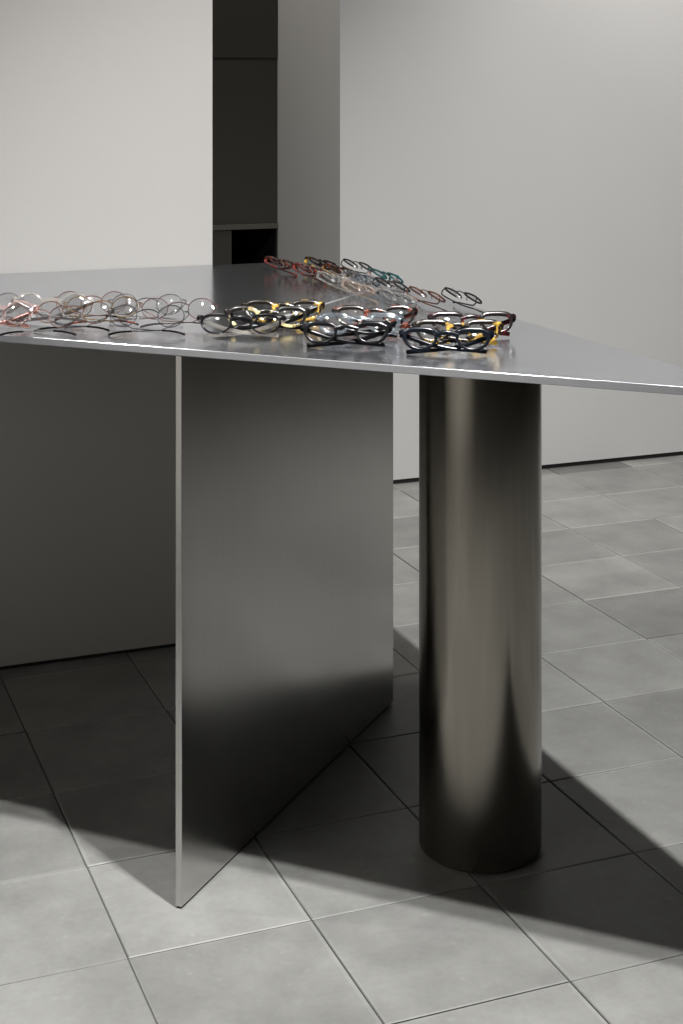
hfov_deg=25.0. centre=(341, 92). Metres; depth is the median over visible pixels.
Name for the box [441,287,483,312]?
eyeglasses
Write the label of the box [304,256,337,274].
eyeglasses
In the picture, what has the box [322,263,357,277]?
eyeglasses
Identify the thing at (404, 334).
eyeglasses
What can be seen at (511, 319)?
eyeglasses
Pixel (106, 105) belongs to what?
wall
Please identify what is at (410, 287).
eyeglasses
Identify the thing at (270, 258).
eyeglasses
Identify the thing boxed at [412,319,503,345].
eyeglasses
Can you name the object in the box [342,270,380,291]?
eyeglasses
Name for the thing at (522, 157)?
wall
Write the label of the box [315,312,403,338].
eyeglasses
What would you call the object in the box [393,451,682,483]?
baseboard
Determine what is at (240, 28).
upper cabinet
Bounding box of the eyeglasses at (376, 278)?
[372,277,410,299]
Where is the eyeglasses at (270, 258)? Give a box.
[264,256,297,275]
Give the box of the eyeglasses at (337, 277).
[316,271,351,293]
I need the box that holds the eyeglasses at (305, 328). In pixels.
[300,321,392,347]
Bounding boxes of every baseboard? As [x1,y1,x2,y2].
[0,643,175,669]
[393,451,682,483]
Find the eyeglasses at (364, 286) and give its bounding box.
[341,279,378,303]
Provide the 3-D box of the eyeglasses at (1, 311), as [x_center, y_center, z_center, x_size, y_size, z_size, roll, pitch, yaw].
[-0.517,0.390,2.637,0.144,0.052,0.027,0,0,6]
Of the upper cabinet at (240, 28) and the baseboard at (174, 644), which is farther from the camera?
the upper cabinet at (240, 28)
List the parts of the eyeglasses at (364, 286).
frame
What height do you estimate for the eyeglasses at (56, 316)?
0.054 m
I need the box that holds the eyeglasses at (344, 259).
[340,258,373,278]
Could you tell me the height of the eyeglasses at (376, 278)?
0.039 m
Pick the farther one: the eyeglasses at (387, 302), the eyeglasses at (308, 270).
the eyeglasses at (308, 270)
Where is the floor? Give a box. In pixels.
[0,455,682,1023]
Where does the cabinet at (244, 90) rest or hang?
on the floor
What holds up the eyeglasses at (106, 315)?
on the display table
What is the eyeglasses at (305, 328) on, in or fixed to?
on the display table
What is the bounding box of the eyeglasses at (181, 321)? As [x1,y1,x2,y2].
[107,304,189,335]
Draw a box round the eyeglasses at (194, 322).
[139,298,218,327]
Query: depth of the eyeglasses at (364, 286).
3.10 m
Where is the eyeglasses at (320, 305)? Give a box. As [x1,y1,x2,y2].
[241,299,324,323]
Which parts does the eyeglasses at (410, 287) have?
frame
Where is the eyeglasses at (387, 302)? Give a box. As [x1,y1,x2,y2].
[374,288,416,312]
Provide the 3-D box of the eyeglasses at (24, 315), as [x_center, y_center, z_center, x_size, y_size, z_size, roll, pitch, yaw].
[-0.609,0.391,2.717,0.152,0.050,0.034,0,0,5]
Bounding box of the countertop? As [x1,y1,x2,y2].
[212,223,277,230]
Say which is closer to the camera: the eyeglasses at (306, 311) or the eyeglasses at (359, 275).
the eyeglasses at (306, 311)
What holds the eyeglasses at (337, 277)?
on the display table
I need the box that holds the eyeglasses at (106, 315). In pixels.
[53,291,130,320]
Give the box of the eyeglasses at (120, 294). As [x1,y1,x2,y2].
[108,294,186,321]
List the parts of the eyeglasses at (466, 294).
frame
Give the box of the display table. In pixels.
[0,261,682,907]
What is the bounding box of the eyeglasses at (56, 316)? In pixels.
[11,292,93,322]
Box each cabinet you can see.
[212,0,277,57]
[212,58,277,264]
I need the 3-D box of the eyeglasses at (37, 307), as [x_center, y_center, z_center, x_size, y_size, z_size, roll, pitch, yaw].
[-0.468,0.390,2.683,0.144,0.052,0.027,0,0,5]
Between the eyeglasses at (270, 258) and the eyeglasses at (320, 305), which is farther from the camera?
the eyeglasses at (270, 258)
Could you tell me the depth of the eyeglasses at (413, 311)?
2.70 m
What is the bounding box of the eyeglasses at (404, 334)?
[399,327,493,353]
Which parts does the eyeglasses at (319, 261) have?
frame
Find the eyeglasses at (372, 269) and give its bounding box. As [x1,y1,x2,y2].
[367,268,403,290]
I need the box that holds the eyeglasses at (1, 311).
[0,305,80,335]
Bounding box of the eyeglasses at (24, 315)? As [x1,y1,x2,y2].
[0,300,38,328]
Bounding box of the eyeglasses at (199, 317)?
[197,313,285,337]
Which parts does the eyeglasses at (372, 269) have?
frame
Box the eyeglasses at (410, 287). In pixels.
[406,286,446,310]
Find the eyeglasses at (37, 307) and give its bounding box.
[34,301,113,331]
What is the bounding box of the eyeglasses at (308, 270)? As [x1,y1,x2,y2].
[292,263,326,283]
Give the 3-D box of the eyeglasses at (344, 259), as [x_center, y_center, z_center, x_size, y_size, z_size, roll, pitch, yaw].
[0.040,0.396,3.473,0.030,0.039,0.142,0,0,-25]
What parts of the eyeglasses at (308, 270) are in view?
frame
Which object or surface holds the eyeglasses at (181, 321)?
on the display table
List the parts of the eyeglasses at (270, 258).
frame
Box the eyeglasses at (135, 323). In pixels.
[63,296,141,325]
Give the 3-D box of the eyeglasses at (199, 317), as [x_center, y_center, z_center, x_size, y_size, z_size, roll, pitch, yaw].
[-0.170,0.395,2.611,0.152,0.042,0.027,0,0,2]
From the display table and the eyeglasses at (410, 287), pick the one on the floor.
the display table
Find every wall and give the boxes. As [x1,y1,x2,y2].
[0,0,211,666]
[277,0,322,262]
[323,0,682,479]
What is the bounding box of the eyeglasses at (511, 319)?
[427,311,515,335]
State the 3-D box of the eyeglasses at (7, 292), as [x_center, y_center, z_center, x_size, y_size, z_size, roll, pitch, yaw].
[-0.649,0.390,2.803,0.144,0.052,0.027,0,0,2]
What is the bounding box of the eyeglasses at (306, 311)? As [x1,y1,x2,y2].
[224,306,309,330]
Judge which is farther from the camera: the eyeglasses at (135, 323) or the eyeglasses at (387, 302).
the eyeglasses at (387, 302)
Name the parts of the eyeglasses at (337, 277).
frame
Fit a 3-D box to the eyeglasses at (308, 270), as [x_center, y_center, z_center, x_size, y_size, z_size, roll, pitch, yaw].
[-0.066,0.398,3.413,0.032,0.036,0.150,0,0,-25]
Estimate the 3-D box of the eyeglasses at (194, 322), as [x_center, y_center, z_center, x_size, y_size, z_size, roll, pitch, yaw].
[-0.289,0.390,2.729,0.144,0.052,0.027,0,0,2]
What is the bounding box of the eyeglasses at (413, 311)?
[332,305,417,328]
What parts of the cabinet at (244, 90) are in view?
panel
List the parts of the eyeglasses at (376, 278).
frame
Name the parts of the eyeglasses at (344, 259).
frame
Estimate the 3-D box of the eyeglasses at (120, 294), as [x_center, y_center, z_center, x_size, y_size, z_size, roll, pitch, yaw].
[-0.352,0.390,2.785,0.144,0.052,0.027,0,0,2]
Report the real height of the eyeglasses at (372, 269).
0.036 m
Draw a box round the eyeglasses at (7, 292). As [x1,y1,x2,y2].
[0,292,24,318]
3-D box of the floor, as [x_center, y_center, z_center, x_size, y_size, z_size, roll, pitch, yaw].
[0.246,1.355,2.143,7.525,0.050,8.788,0,0,-21]
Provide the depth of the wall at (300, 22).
5.54 m

